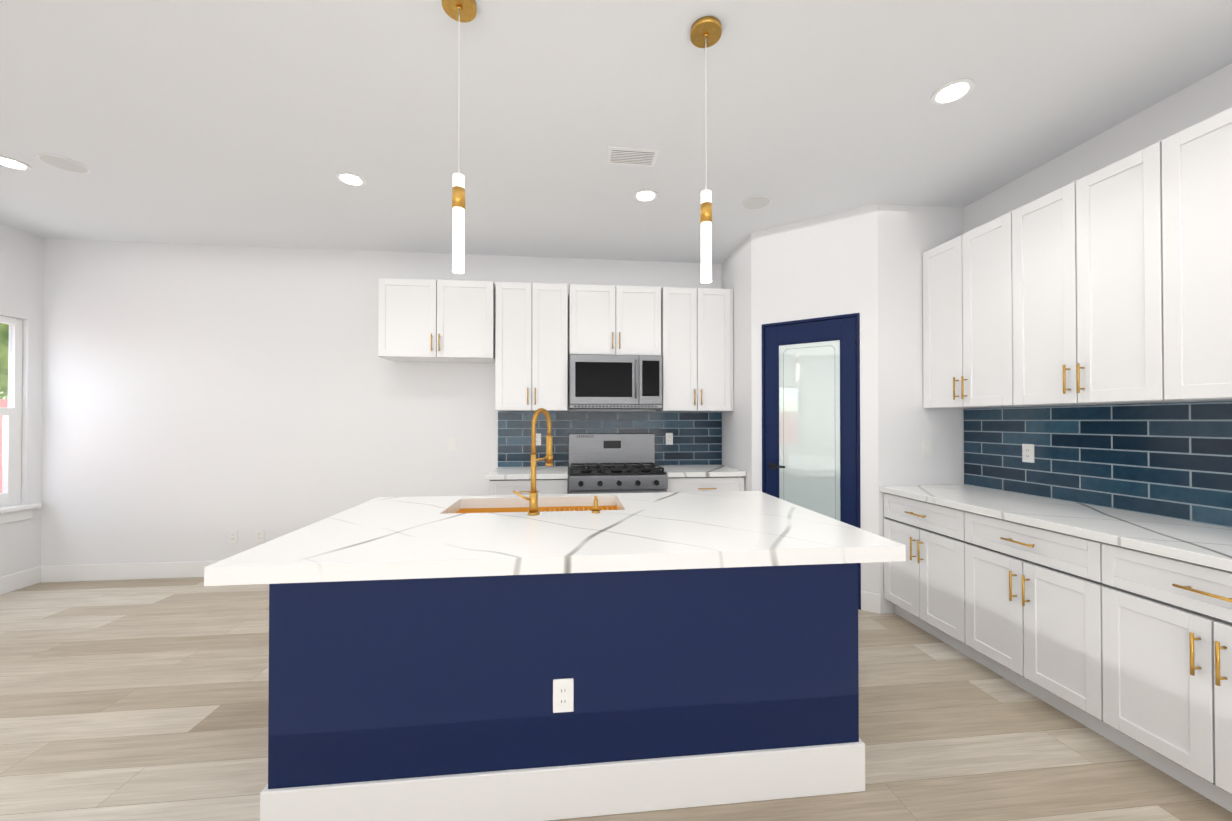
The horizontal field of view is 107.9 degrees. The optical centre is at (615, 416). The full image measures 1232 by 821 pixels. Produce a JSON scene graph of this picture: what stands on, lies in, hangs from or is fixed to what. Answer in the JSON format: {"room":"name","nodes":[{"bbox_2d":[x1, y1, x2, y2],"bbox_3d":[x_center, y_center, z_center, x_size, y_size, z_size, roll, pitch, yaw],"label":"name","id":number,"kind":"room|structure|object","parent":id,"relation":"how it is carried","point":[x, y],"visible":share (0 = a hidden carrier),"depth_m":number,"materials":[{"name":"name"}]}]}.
{"room":"kitchen","nodes":[
{"label":"kitchen","id":0,"kind":"room"},
{"bbox_2d":[0,223,43,576],"bbox_3d":[-4.614,-0.091,0.065,0.120,2.970,7.640,0,0,-6],"label":"wall","id":1,"kind":"structure","parent":0,"point":[21,274],"depth_m":3.76,"materials":[{"name":"white paint"}]},
{"bbox_2d":[0,316,22,506],"bbox_3d":[-4.962,-0.043,3.376,0.060,1.546,0.756,0,0,-6],"label":"window","id":2,"kind":"structure","parent":1,"relation":"in","point":[10,494],"depth_m":3.70,"materials":[{"name":"white"}]},
{"bbox_2d":[0,566,40,594],"bbox_3d":[-4.547,1.324,0.064,0.013,0.140,7.629,0,0,-6],"label":"baseboard","id":3,"kind":"structure","parent":1,"relation":"attached to","point":[19,580],"depth_m":3.70,"materials":[{"name":"white wood"}]},
{"bbox_2d":[0,503,41,523],"bbox_3d":[-4.932,0.794,3.372,0.180,0.127,0.880,0,0,-6],"label":"window sill","id":4,"kind":"structure","parent":1,"relation":"attached to","point":[14,513],"depth_m":3.67,"materials":[{"name":"white"}]},
{"bbox_2d":[41,238,721,565],"bbox_3d":[-1.266,-0.055,4.318,7.670,2.970,0.120,0,0,-6],"label":"wall","id":5,"kind":"structure","parent":0,"point":[200,401],"depth_m":4.04,"materials":[{"name":"white paint"}]},
{"bbox_2d":[41,561,218,581],"bbox_3d":[-3.032,1.358,4.053,3.836,0.140,0.013,0,0,-6],"label":"baseboard","id":6,"kind":"structure","parent":5,"relation":"attached to","point":[93,572],"depth_m":3.91,"materials":[{"name":"white wood"}]},
{"bbox_2d":[229,530,237,542],"bbox_3d":[-3.432,1.078,4.016,0.072,0.116,0.008,0,0,-6],"label":"electrical outlet","id":7,"kind":"object","parent":5,"relation":"attached to","point":[233,536],"visible":1,"depth_m":4.01,"materials":[{"name":"white plastic"}]},
{"bbox_2d":[255,529,263,542],"bbox_3d":[-3.213,1.078,4.039,0.072,0.116,0.008,0,0,-6],"label":"electrical outlet","id":8,"kind":"object","parent":5,"relation":"attached to","point":[259,535],"visible":1,"depth_m":4.04,"materials":[{"name":"white plastic"}]},
{"bbox_2d":[448,438,455,449],"bbox_3d":[-1.542,0.259,4.221,0.072,0.116,0.008,0,0,-6],"label":"outlet","id":9,"kind":"object","parent":5,"relation":"attached to","point":[451,443],"visible":1,"depth_m":4.22,"materials":[{"name":"white plastic"}]},
{"bbox_2d":[378,278,732,411],"bbox_3d":[-0.492,-0.621,4.155,3.154,1.140,0.368,0,0,-6],"label":"upper cabinet","id":10,"kind":"object","parent":5,"relation":"attached to","point":[516,333],"visible":0.96,"depth_m":4.01,"materials":[{"name":"white wood"}]},
{"bbox_2d":[570,354,661,408],"bbox_3d":[-0.013,-0.311,4.169,0.834,0.480,0.435,0,0,-6],"label":"microwave","id":11,"kind":"object","parent":10,"relation":"attached to","point":[615,381],"visible":1,"depth_m":3.99,"materials":[{"name":"silver metal"}]},
{"bbox_2d":[498,411,721,466],"bbox_3d":[-0.032,0.215,4.380,2.196,0.528,0.009,0,0,-6],"label":"backsplash","id":12,"kind":"structure","parent":5,"relation":"attached to","point":[697,438],"depth_m":4.38,"materials":[{"name":"blue tile"}]},
{"bbox_2d":[535,433,540,444],"bbox_3d":[-0.755,0.220,4.295,0.072,0.116,0.008,0,0,-6],"label":"outlet","id":13,"kind":"object","parent":12,"relation":"attached to","point":[538,439],"visible":0.67,"depth_m":4.29,"materials":[{"name":"white plastic"}]},
{"bbox_2d":[666,433,672,444],"bbox_3d":[0.527,0.221,4.429,0.072,0.116,0.008,0,0,-6],"label":"outlet","id":14,"kind":"object","parent":12,"relation":"attached to","point":[669,438],"visible":1,"depth_m":4.43,"materials":[{"name":"white plastic"}]},
{"bbox_2d":[0,577,1231,820],"bbox_3d":[-0.860,1.448,0.447,7.670,0.100,7.880,0,0,-6],"label":"floor","id":15,"kind":"structure","parent":0,"point":[138,699],"depth_m":2.01,"materials":[{"name":"brown wood"}]},
{"bbox_2d":[486,466,567,494],"bbox_3d":[-0.760,0.952,3.975,0.665,0.950,0.644,0,0,-6],"label":"base cabinet","id":16,"kind":"object","parent":15,"relation":"on","point":[509,480],"visible":0.15,"depth_m":3.70,"materials":[{"name":"white wood"}]},
{"bbox_2d":[252,560,871,820],"bbox_3d":[-0.181,0.982,2.219,2.112,0.860,1.297,0,0,-6],"label":"kitchen island","id":17,"kind":"object","parent":15,"relation":"on","point":[532,656],"depth_m":1.58,"materials":[{"name":"blue paint"}]},
{"bbox_2d":[204,504,905,585],"bbox_3d":[-0.155,0.520,1.956,2.434,0.060,0.780,0,0,-6],"label":"island countertop","id":18,"kind":"structure","parent":17,"relation":"on","point":[397,543],"depth_m":1.72,"materials":[{"name":"white stone"}]},
{"bbox_2d":[456,504,619,511],"bbox_3d":[-0.445,0.675,2.538,0.974,0.264,0.464,0,0,-6],"label":"sink","id":19,"kind":"object","parent":18,"relation":"in","point":[463,507],"depth_m":2.74,"materials":[{"name":"gold metal"}]},
{"bbox_2d":[592,494,599,511],"bbox_3d":[-0.105,0.449,2.314,0.043,0.085,0.073,0,0,-6],"label":"soap dispenser","id":20,"kind":"object","parent":18,"relation":"on","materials":[{"name":"gold metal"}]},
{"bbox_2d":[553,678,573,712],"bbox_3d":[-0.186,0.983,1.578,0.072,0.116,0.008,0,0,-6],"label":"outlet","id":21,"kind":"object","parent":17,"relation":"attached to","point":[563,688],"depth_m":1.58,"materials":[{"name":"white plastic"}]},
{"bbox_2d":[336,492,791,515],"bbox_3d":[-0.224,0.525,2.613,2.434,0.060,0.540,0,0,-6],"label":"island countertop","id":22,"kind":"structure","parent":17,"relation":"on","point":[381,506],"depth_m":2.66,"materials":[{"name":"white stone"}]},
{"bbox_2d":[512,412,552,515],"bbox_3d":[-0.428,0.237,2.330,0.197,0.511,0.206,0,0,-6],"label":"faucet","id":23,"kind":"object","parent":22,"relation":"on","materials":[{"name":"gold metal"}]},
{"bbox_2d":[569,433,667,493],"bbox_3d":[-0.009,0.795,4.013,0.827,1.265,0.716,0,0,-6],"label":"range","id":24,"kind":"object","parent":15,"relation":"on","point":[599,463],"visible":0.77,"depth_m":4.22,"materials":[{"name":"silver metal"}]},
{"bbox_2d":[656,464,745,491],"bbox_3d":[0.747,0.953,4.133,0.692,0.950,0.644,0,0,-6],"label":"base cabinet","id":25,"kind":"object","parent":15,"relation":"on","point":[699,478],"visible":0.25,"depth_m":3.86,"materials":[{"name":"white wood"}]},
{"bbox_2d":[884,493,951,646],"bbox_3d":[2.289,0.978,2.906,0.646,0.880,0.726,0,0,-6],"label":"base cabinet","id":26,"kind":"object","parent":15,"relation":"on","point":[919,587],"depth_m":2.88,"materials":[{"name":"white wood"}]},
{"bbox_2d":[952,509,1079,721],"bbox_3d":[2.356,0.973,2.275,0.646,0.880,0.787,0,0,-6],"label":"base cabinet","id":27,"kind":"object","parent":15,"relation":"on","point":[1014,586],"depth_m":2.26,"materials":[{"name":"white wood"}]},
{"bbox_2d":[1076,537,1231,811],"bbox_3d":[2.422,0.968,1.644,0.646,0.880,0.726,0,0,-6],"label":"base cabinet","id":28,"kind":"object","parent":15,"relation":"on","point":[1113,625],"depth_m":1.73,"materials":[{"name":"white wood"}]},
{"bbox_2d":[880,485,1231,572],"bbox_3d":[2.343,0.513,2.265,0.674,0.040,2.020,0,0,-6],"label":"countertop","id":29,"kind":"structure","parent":28,"relation":"on","point":[1210,546],"depth_m":2.10,"materials":[{"name":"white stone"}]},
{"bbox_2d":[0,0,1231,263],"bbox_3d":[-0.860,-1.622,0.472,7.670,0.100,7.880,0,0,-6],"label":"ceiling","id":30,"kind":"structure","parent":0,"point":[236,122],"depth_m":2.28,"materials":[{"name":"white paint"}]},
{"bbox_2d":[0,155,31,170],"bbox_3d":[-3.707,-1.549,2.736,0.170,0.008,0.170,0,0,-6],"label":"recessed light","id":31,"kind":"object","parent":30,"relation":"in","point":[8,162],"visible":1,"depth_m":2.75,"materials":[{"name":"white plastic"}]},
{"bbox_2d":[36,153,90,173],"bbox_3d":[-3.387,-1.550,2.750,0.210,0.006,0.210,0,0,-6],"label":"speaker","id":32,"kind":"object","parent":30,"relation":"attached to","point":[62,163],"visible":1,"depth_m":2.74},
{"bbox_2d":[336,172,365,185],"bbox_3d":[-1.731,-1.547,2.924,0.170,0.008,0.170,0,0,-6],"label":"recessed light","id":33,"kind":"object","parent":30,"relation":"in","point":[349,178],"visible":1,"depth_m":2.92,"materials":[{"name":"white plastic"}]},
{"bbox_2d":[442,0,476,273],"bbox_3d":[-0.590,-1.052,1.683,0.124,1.020,0.124,0,0,-6],"label":"pendant light","id":34,"kind":"object","parent":30,"relation":"hanging from","point":[462,10],"visible":0.96,"depth_m":1.67,"materials":[{"name":"gold metal"}]},
{"bbox_2d":[606,146,659,166],"bbox_3d":[0.096,-1.548,2.674,0.300,0.010,0.170,0,0,-6],"label":"ceiling vent","id":35,"kind":"object","parent":30,"relation":"in","point":[631,156],"visible":1,"depth_m":2.66,"materials":[{"name":"white metal"}]},
{"bbox_2d":[634,189,657,201],"bbox_3d":[0.207,-1.546,3.138,0.170,0.008,0.170,0,0,-6],"label":"recessed light","id":36,"kind":"object","parent":30,"relation":"in","point":[645,195],"visible":1,"depth_m":3.13,"materials":[{"name":"white plastic"}]},
{"bbox_2d":[690,16,721,282],"bbox_3d":[0.362,-1.051,1.803,0.124,1.020,0.124,0,0,-6],"label":"pendant light","id":37,"kind":"object","parent":30,"relation":"hanging from","point":[705,32],"visible":1,"depth_m":1.78,"materials":[{"name":"gold metal"}]},
{"bbox_2d":[741,195,771,209],"bbox_3d":[1.016,-1.546,3.243,0.210,0.006,0.210,0,0,-6],"label":"speaker","id":38,"kind":"object","parent":30,"relation":"attached to","point":[756,202],"visible":1,"depth_m":3.23},
{"bbox_2d":[931,78,974,104],"bbox_3d":[1.613,-1.554,2.150,0.170,0.008,0.170,0,0,-6],"label":"recessed light","id":39,"kind":"object","parent":30,"relation":"in","point":[952,91],"visible":1,"depth_m":2.14,"materials":[{"name":"white plastic"}]},
{"bbox_2d":[721,234,751,490],"bbox_3d":[1.151,-0.056,4.140,0.100,2.970,0.740,0,0,-6],"label":"wall","id":40,"kind":"structure","parent":0,"point":[737,420],"depth_m":4.01,"materials":[{"name":"white paint"}]},
{"bbox_2d":[751,204,878,593],"bbox_3d":[1.548,-0.061,3.546,0.922,2.970,0.100,0,-1,35],"label":"wall","id":41,"kind":"structure","parent":0,"point":[824,266],"depth_m":3.43,"materials":[{"name":"white paint"}]},
{"bbox_2d":[765,317,856,526],"bbox_3d":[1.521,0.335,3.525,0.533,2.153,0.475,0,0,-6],"label":"pantry door","id":42,"kind":"structure","parent":41,"relation":"in","point":[810,419],"depth_m":3.50,"materials":[{"name":"blue paint"}]},
{"bbox_2d":[762,313,860,609],"bbox_3d":[1.535,0.329,3.552,0.718,2.189,0.111,0,-1,35],"label":"door frame","id":43,"kind":"structure","parent":41,"relation":"attached to","point":[857,315],"depth_m":3.32,"materials":[{"name":"blue paint"}]},
{"bbox_2d":[861,591,880,613],"bbox_3d":[1.851,1.351,3.255,0.126,0.140,0.013,0,-1,35],"label":"baseboard","id":44,"kind":"structure","parent":41,"relation":"attached to","point":[870,602],"depth_m":3.25,"materials":[{"name":"white wood"}]},
{"bbox_2d":[877,203,964,612],"bbox_3d":[2.232,-0.063,3.329,0.680,2.970,0.100,0,0,-6],"label":"wall","id":45,"kind":"structure","parent":0,"point":[908,237],"depth_m":3.27,"materials":[{"name":"white paint"}]},
{"bbox_2d":[923,440,931,455],"bbox_3d":[2.278,0.231,3.276,0.072,0.116,0.008,0,0,-6],"label":"outlet","id":46,"kind":"object","parent":45,"relation":"attached to","point":[927,447],"visible":1,"depth_m":3.27,"materials":[{"name":"white plastic"}]},
{"bbox_2d":[963,63,1231,527],"bbox_3d":[2.895,-0.084,0.855,0.120,2.970,7.640,0,0,-6],"label":"wall","id":47,"kind":"structure","parent":0,"point":[1205,98],"depth_m":2.40,"materials":[{"name":"white paint"}]},
{"bbox_2d":[923,219,1000,408],"bbox_3d":[2.446,-0.632,2.936,0.330,1.140,0.726,0,0,-6],"label":"upper cabinet","id":48,"kind":"object","parent":47,"relation":"attached to","point":[961,300],"depth_m":2.95,"materials":[{"name":"white wood"}]},
{"bbox_2d":[995,153,1138,406],"bbox_3d":[2.513,-0.637,2.305,0.330,1.140,0.787,0,0,-6],"label":"upper cabinet","id":49,"kind":"object","parent":47,"relation":"attached to","point":[1110,284],"depth_m":2.31,"materials":[{"name":"white wood"}]},
{"bbox_2d":[964,401,1231,527],"bbox_3d":[2.675,0.213,2.314,0.009,0.558,1.994,0,0,-6],"label":"backsplash","id":50,"kind":"structure","parent":47,"relation":"attached to","point":[1171,460],"depth_m":2.39,"materials":[{"name":"blue tile"}]},
{"bbox_2d":[1022,444,1033,462],"bbox_3d":[2.611,0.233,2.838,0.008,0.116,0.072,0,0,-6],"label":"outlet","id":51,"kind":"object","parent":50,"relation":"attached to","point":[1027,452],"visible":1,"depth_m":2.83,"materials":[{"name":"white plastic"}]},
{"bbox_2d":[1135,107,1231,402],"bbox_3d":[2.579,-0.642,1.674,0.330,1.140,0.726,0,0,-6],"label":"upper cabinet","id":52,"kind":"object","parent":47,"relation":"attached to","point":[1183,181],"depth_m":1.89,"materials":[{"name":"white wood"}]},
{"label":"outside","id":53,"kind":"structure","parent":0,"visible":0},
{"bbox_3d":[-9.768,1.500,4.315,9.220,0.100,20.000,0,0,-6],"label":"ground","id":54,"kind":"structure","parent":53,"visible":0},
{"bbox_2d":[0,399,7,492],"bbox_3d":[-6.869,0.643,4.628,0.050,1.680,16.000,0,0,-6],"label":"fence","id":55,"kind":"object","parent":54,"relation":"on","point":[1,418],"depth_m":5.02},
{"bbox_2d":[0,323,8,398],"bbox_3d":[-10.079,-0.684,6.740,1.911,4.370,3.611,0,0,-6],"label":"tree","id":56,"kind":"object","parent":54,"relation":"on","point":[5,344],"depth_m":6.77,"materials":[{"name":"green plant"}]}
]}

